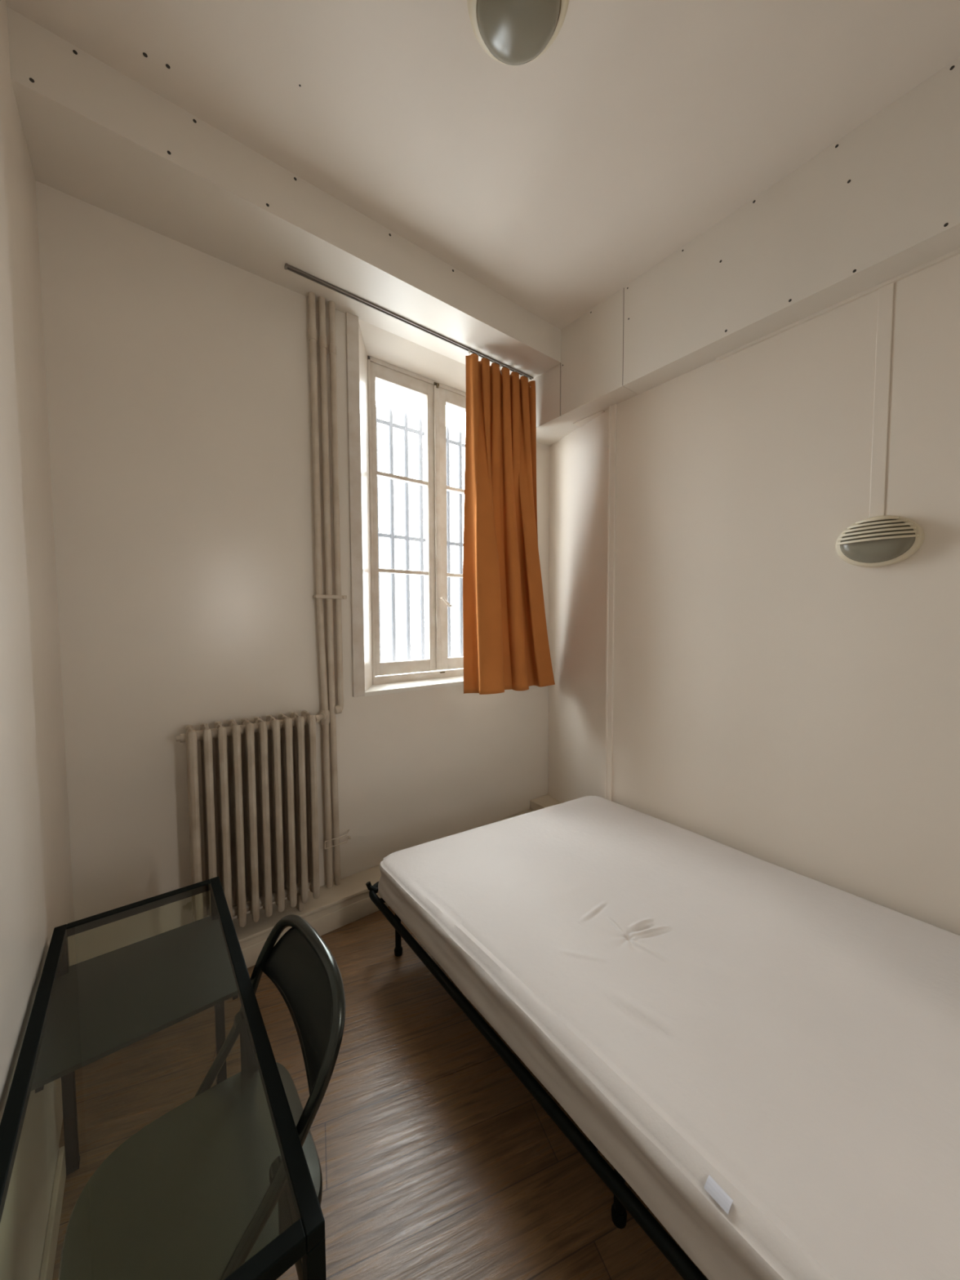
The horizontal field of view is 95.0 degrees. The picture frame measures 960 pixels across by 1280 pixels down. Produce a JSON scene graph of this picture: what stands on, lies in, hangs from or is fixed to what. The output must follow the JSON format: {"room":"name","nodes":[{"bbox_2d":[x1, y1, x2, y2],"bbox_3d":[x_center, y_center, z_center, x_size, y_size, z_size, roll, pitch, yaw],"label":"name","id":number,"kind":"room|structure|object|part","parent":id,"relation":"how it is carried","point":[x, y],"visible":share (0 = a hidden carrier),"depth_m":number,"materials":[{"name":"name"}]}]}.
{"room":"bedroom","nodes":[
{"label":"bedroom","id":0,"kind":"room"},
{"bbox_2d":[0,0,76,1279],"bbox_3d":[-0.727,-0.120,0.400,0.214,3.204,3.270,-2,4,-38],"label":"wall","id":1,"kind":"structure","parent":0,"point":[37,898],"depth_m":1.06,"materials":[{"name":"paint"}]},
{"bbox_2d":[39,1146,66,1279],"bbox_3d":[-0.414,1.447,0.268,0.012,0.085,2.320,-2,4,-38],"label":"baseboard","id":2,"kind":"structure","parent":1,"relation":"attached to","point":[47,1264],"depth_m":1.05,"materials":[{"name":"beige paint"}]},
{"bbox_2d":[35,180,549,963],"bbox_3d":[-0.582,-0.229,2.531,3.054,3.204,0.310,-2,4,-38],"label":"wall","id":3,"kind":"structure","parent":0,"point":[178,374],"depth_m":1.85,"materials":[{"name":"paint"}]},
{"bbox_2d":[175,710,323,927],"bbox_3d":[-0.957,0.804,1.947,0.617,0.918,0.169,-2,4,-38],"label":"radiator","id":4,"kind":"object","parent":3,"relation":"attached to","point":[279,778],"visible":0.83,"depth_m":1.90,"materials":[{"name":"metal"}]},
{"bbox_2d":[6,6,560,381],"bbox_3d":[-0.530,-1.716,2.069,2.374,0.189,0.371,-2,4,-38],"label":"boxed beam","id":5,"kind":"structure","parent":3,"relation":"attached to","point":[95,135],"depth_m":1.65,"materials":[{"name":"paint"}]},
{"bbox_2d":[307,291,333,888],"bbox_3d":[-0.777,-0.188,2.138,0.056,2.878,0.074,0,3,7],"label":"pipe","id":6,"kind":"object","parent":3,"relation":"attached to","point":[312,331],"visible":0.97,"depth_m":2.13,"materials":[{"name":"metal"}]},
{"bbox_2d":[318,296,341,885],"bbox_3d":[-0.742,-0.189,2.173,0.052,2.878,0.039,-2,4,-38],"label":"pipe","id":7,"kind":"object","parent":3,"relation":"attached to","point":[322,340],"visible":1,"depth_m":2.15,"materials":[{"name":"metal"}]},
{"bbox_2d":[312,594,346,599],"bbox_3d":[-0.741,-0.213,2.175,0.154,0.018,0.060,-2,4,-38],"label":"bracket","id":8,"kind":"object","parent":3,"relation":"attached to","point":[317,596],"visible":1,"depth_m":2.15,"materials":[{"name":"metal"}]},
{"bbox_2d":[328,300,343,714],"bbox_3d":[-0.715,-0.629,2.162,0.056,2.000,0.054,-2,4,-38],"label":"pipe","id":9,"kind":"object","parent":3,"relation":"attached to","point":[338,708],"visible":1,"depth_m":2.16,"materials":[{"name":"metal"}]},
{"bbox_2d":[324,829,351,848],"bbox_3d":[-0.727,1.017,2.244,0.147,0.042,0.058,-2,4,-38],"label":"bracket","id":10,"kind":"object","parent":3,"relation":"attached to","point":[348,837],"visible":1,"depth_m":2.22,"materials":[{"name":"metal"}]},
{"bbox_2d":[345,311,364,697],"bbox_3d":[-0.639,-0.669,2.259,0.062,1.930,0.016,-2,4,-38],"label":"trim","id":11,"kind":"structure","parent":3,"relation":"attached to","point":[351,320],"depth_m":2.25,"materials":[{"name":"paint"}]},
{"bbox_2d":[232,808,533,968],"bbox_3d":[-0.465,1.310,2.395,2.569,0.142,0.166,-2,4,-38],"label":"baseboard","id":12,"kind":"structure","parent":3,"relation":"attached to","point":[335,907],"depth_m":2.11,"materials":[{"name":"beige paint"}]},
{"bbox_2d":[284,262,533,380],"bbox_3d":[-0.253,-1.636,2.346,1.482,0.011,0.026,-2,4,-38],"label":"rail","id":13,"kind":"object","parent":3,"relation":"attached to","point":[286,266],"visible":1,"depth_m":2.19,"materials":[{"name":"silver metal"}]},
{"bbox_2d":[462,350,555,694],"bbox_3d":[0.237,-0.669,2.739,0.751,1.970,0.159,-2,4,-38],"label":"curtain","id":14,"kind":"object","parent":13,"relation":"hanging from","point":[505,641],"visible":1,"depth_m":2.63,"materials":[{"name":"orange fabric"}]},
{"bbox_2d":[364,675,463,696],"bbox_3d":[-0.196,0.260,2.750,1.166,0.034,0.154,-2,4,-38],"label":"window sill","id":15,"kind":"structure","parent":3,"relation":"attached to","point":[402,686],"depth_m":2.56,"materials":[{"name":"white paint"}]},
{"bbox_2d":[367,355,466,684],"bbox_3d":[-0.254,-0.668,2.764,0.930,1.841,0.131,-2,4,-38],"label":"window","id":16,"kind":"structure","parent":3,"relation":"in","point":[437,664],"depth_m":2.71,"materials":[{"name":"paint"}]},
{"bbox_2d":[390,573,395,661],"bbox_3d":[-0.568,-0.146,2.843,0.035,0.563,0.032,-2,4,-38],"label":"bar","id":17,"kind":"object","parent":16,"relation":"attached to","point":[393,604],"depth_m":2.84,"materials":[{"name":"grey metal"}]},
{"bbox_2d":[375,404,424,480],"bbox_3d":[-0.515,-1.259,2.831,0.340,0.408,0.032,-2,4,-38],"label":"bars","id":18,"kind":"object","parent":16,"relation":"attached to","point":[390,424],"depth_m":2.84,"materials":[{"name":"grey metal"}]},
{"bbox_2d":[377,476,425,571],"bbox_3d":[-0.514,-0.739,2.857,0.338,0.565,0.032,-2,4,-38],"label":"bars","id":19,"kind":"object","parent":16,"relation":"attached to","point":[391,535],"depth_m":2.86,"materials":[{"name":"grey metal"}]},
{"bbox_3d":[-0.453,-0.679,2.634,0.423,1.760,0.041,-2,4,-38],"label":"sash","id":20,"kind":"part","parent":16,"relation":"part of","materials":[{"name":"paint"}]},
{"bbox_2d":[404,573,410,660],"bbox_3d":[-0.484,-0.149,2.909,0.036,0.563,0.032,-2,4,-38],"label":"bar","id":21,"kind":"object","parent":16,"relation":"attached to","point":[406,576],"depth_m":2.90,"materials":[{"name":"grey metal"}]},
{"bbox_2d":[419,575,425,659],"bbox_3d":[-0.399,-0.151,2.974,0.036,0.560,0.032,-2,4,-38],"label":"bar","id":22,"kind":"object","parent":16,"relation":"attached to","point":[421,577],"depth_m":2.97,"materials":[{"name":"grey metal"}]},
{"bbox_3d":[-0.212,-0.239,2.765,0.081,0.065,0.038,-2,3,-25],"label":"handle","id":23,"kind":"part","parent":16,"relation":"part of","materials":[{"name":"paint"}]},
{"bbox_2d":[447,577,451,657],"bbox_3d":[-0.227,-0.160,3.107,0.028,0.558,0.032,-2,4,-38],"label":"bar","id":24,"kind":"object","parent":16,"relation":"attached to","point":[449,646],"depth_m":3.10,"materials":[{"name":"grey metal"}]},
{"bbox_3d":[-0.094,-0.694,2.911,0.462,1.760,0.041,-2,4,-38],"label":"sash","id":25,"kind":"part","parent":16,"relation":"part of","materials":[{"name":"paint"}]},
{"bbox_2d":[446,490,463,573],"bbox_3d":[-0.185,-0.754,3.111,0.140,0.562,0.032,-2,4,-38],"label":"bars","id":26,"kind":"object","parent":16,"relation":"attached to","point":[460,544],"depth_m":3.12,"materials":[{"name":"grey metal"}]},
{"bbox_2d":[445,425,465,488],"bbox_3d":[-0.179,-1.274,3.090,0.159,0.408,0.032,-2,4,-38],"label":"bars","id":27,"kind":"object","parent":16,"relation":"attached to","point":[459,443],"depth_m":3.10,"materials":[{"name":"grey metal"}]},
{"bbox_2d":[458,577,462,656],"bbox_3d":[-0.147,-0.163,3.168,0.033,0.557,0.032,-2,4,-38],"label":"bar","id":28,"kind":"object","parent":16,"relation":"attached to","point":[460,580],"depth_m":3.16,"materials":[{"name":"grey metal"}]},
{"bbox_2d":[52,906,708,1279],"bbox_3d":[0.714,1.504,0.878,3.300,0.100,5.200,-2,4,-38],"label":"floor","id":29,"kind":"structure","parent":0,"point":[437,1162],"depth_m":1.27,"materials":[{"name":"brown wood"}]},
{"bbox_2d":[0,875,326,1279],"bbox_3d":[-0.673,1.118,0.903,0.385,0.680,1.024,-2,4,-38],"label":"glass desk","id":30,"kind":"object","parent":29,"relation":"on","point":[85,1012],"visible":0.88,"depth_m":1.04,"materials":[{"name":"black metal"}]},
{"bbox_3d":[-1.115,1.116,1.187,0.025,0.651,0.025,-2,4,-38],"label":"leg","id":31,"kind":"part","parent":30,"relation":"part of","materials":[{"name":"black metal"}]},
{"bbox_2d":[31,915,238,1090],"bbox_3d":[-0.876,0.895,1.149,0.380,0.012,0.370,-2,4,-38],"label":"shelf","id":32,"kind":"object","parent":30,"relation":"attached to","point":[103,1005],"depth_m":1.11,"materials":[{"name":"grey"}]},
{"bbox_3d":[-0.834,1.103,1.404,0.025,0.651,0.025,-2,4,-38],"label":"leg","id":33,"kind":"part","parent":30,"relation":"part of","materials":[{"name":"black metal"}]},
{"bbox_3d":[-0.227,1.141,0.619,0.025,0.651,0.025,-2,4,-38],"label":"leg","id":34,"kind":"part","parent":30,"relation":"part of","materials":[{"name":"black metal"}]},
{"bbox_2d":[57,914,345,1279],"bbox_3d":[-0.508,1.031,0.829,0.421,0.859,0.446,-2,4,-38],"label":"folding chair","id":35,"kind":"object","parent":29,"relation":"on","point":[196,1193],"visible":0.92,"depth_m":0.81,"materials":[{"name":"grey paint"}]},
{"bbox_3d":[-0.522,1.024,0.818,0.383,0.024,0.370,-2,4,-38],"label":"seat","id":36,"kind":"part","parent":35,"relation":"part of","materials":[{"name":"grey plastic"}]},
{"bbox_3d":[-0.510,1.156,1.050,0.100,0.566,0.020,-2,4,-38],"label":"leg","id":37,"kind":"part","parent":35,"relation":"part of","materials":[{"name":"grey paint"}]},
{"bbox_3d":[-0.507,1.028,0.828,0.409,0.851,0.443,-2,4,-38],"label":"frame","id":38,"kind":"part","parent":35,"relation":"part of","materials":[{"name":"grey paint"}]},
{"bbox_3d":[-0.302,1.169,0.781,0.100,0.566,0.020,-2,4,-38],"label":"leg","id":39,"kind":"part","parent":35,"relation":"part of","materials":[{"name":"grey paint"}]},
{"bbox_3d":[-0.365,0.704,0.904,0.080,0.161,0.378,-2,4,-38],"label":"backrest","id":40,"kind":"part","parent":35,"relation":"part of","materials":[{"name":"grey paint"}]},
{"bbox_2d":[365,881,707,1279],"bbox_3d":[0.673,1.256,1.543,1.365,0.329,2.149,-2,4,-38],"label":"frame","id":41,"kind":"object","parent":29,"relation":"on","point":[624,1199],"visible":0.23,"depth_m":1.08,"materials":[{"name":"black metal"}]},
{"bbox_3d":[-0.366,1.255,1.960,0.026,0.272,0.027,-2,4,-38],"label":"leg","id":42,"kind":"part","parent":41,"relation":"part of","materials":[{"name":"black metal"}]},
{"bbox_3d":[0.346,1.297,1.090,0.026,0.272,0.027,-2,4,-38],"label":"leg","id":43,"kind":"part","parent":41,"relation":"part of","materials":[{"name":"black metal"}]},
{"bbox_2d":[377,795,959,1279],"bbox_3d":[0.708,1.036,1.533,1.398,0.162,2.077,-2,4,-38],"label":"mattress","id":44,"kind":"object","parent":41,"relation":"on","point":[766,1054],"visible":1,"depth_m":1.15,"materials":[{"name":"fabric"}]},
{"bbox_2d":[5,0,959,329],"bbox_3d":[0.295,-1.820,1.235,3.300,0.101,3.470,-2,4,-38],"label":"ceiling","id":45,"kind":"structure","parent":0,"point":[554,181],"depth_m":1.45,"materials":[{"name":"paint"}]},
{"bbox_2d":[466,0,568,65],"bbox_3d":[0.105,-1.717,1.201,0.282,0.102,0.282,-2,4,-38],"label":"ceiling lamp","id":46,"kind":"object","parent":45,"relation":"attached to","point":[510,32],"visible":1,"depth_m":1.21,"materials":[{"name":"white glass"}]},
{"bbox_2d":[547,253,959,935],"bbox_3d":[1.424,-0.213,2.060,0.415,3.204,3.270,-2,4,-38],"label":"wall","id":47,"kind":"structure","parent":0,"point":[780,700],"depth_m":1.88,"materials":[{"name":"beige paint"}]},
{"bbox_2d":[529,794,560,810],"bbox_3d":[0.736,1.185,2.784,0.183,0.057,1.009,-2,4,-38],"label":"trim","id":48,"kind":"structure","parent":47,"relation":"attached to","point":[545,801],"depth_m":3.10,"materials":[{"name":"beige paint"}]},
{"bbox_2d":[604,404,617,800],"bbox_3d":[0.760,-0.138,2.571,0.020,2.406,0.049,-2,4,-38],"label":"trim","id":49,"kind":"structure","parent":47,"relation":"attached to","point":[611,474],"depth_m":2.56,"materials":[{"name":"beige paint"}]},
{"bbox_2d":[529,57,959,446],"bbox_3d":[1.288,-1.550,1.846,0.321,0.510,2.960,-2,4,-38],"label":"boxed beam","id":50,"kind":"structure","parent":47,"relation":"attached to","point":[878,207],"depth_m":1.72,"materials":[{"name":"paint"}]},
{"bbox_2d":[835,515,924,567],"bbox_3d":[1.448,-0.363,1.612,0.086,0.188,0.249,-2,4,-38],"label":"wall lamp","id":51,"kind":"object","parent":47,"relation":"attached to","point":[877,541],"visible":1,"depth_m":1.59,"materials":[{"name":"beige plastic"}]},
{"bbox_2d":[868,282,894,517],"bbox_3d":[1.475,-0.876,1.616,0.005,0.838,0.044,-2,4,-38],"label":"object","id":52,"kind":"object","parent":47,"relation":"attached to","point":[886,294],"visible":1,"depth_m":1.61,"materials":[{"name":"beige plastic"}]}
]}

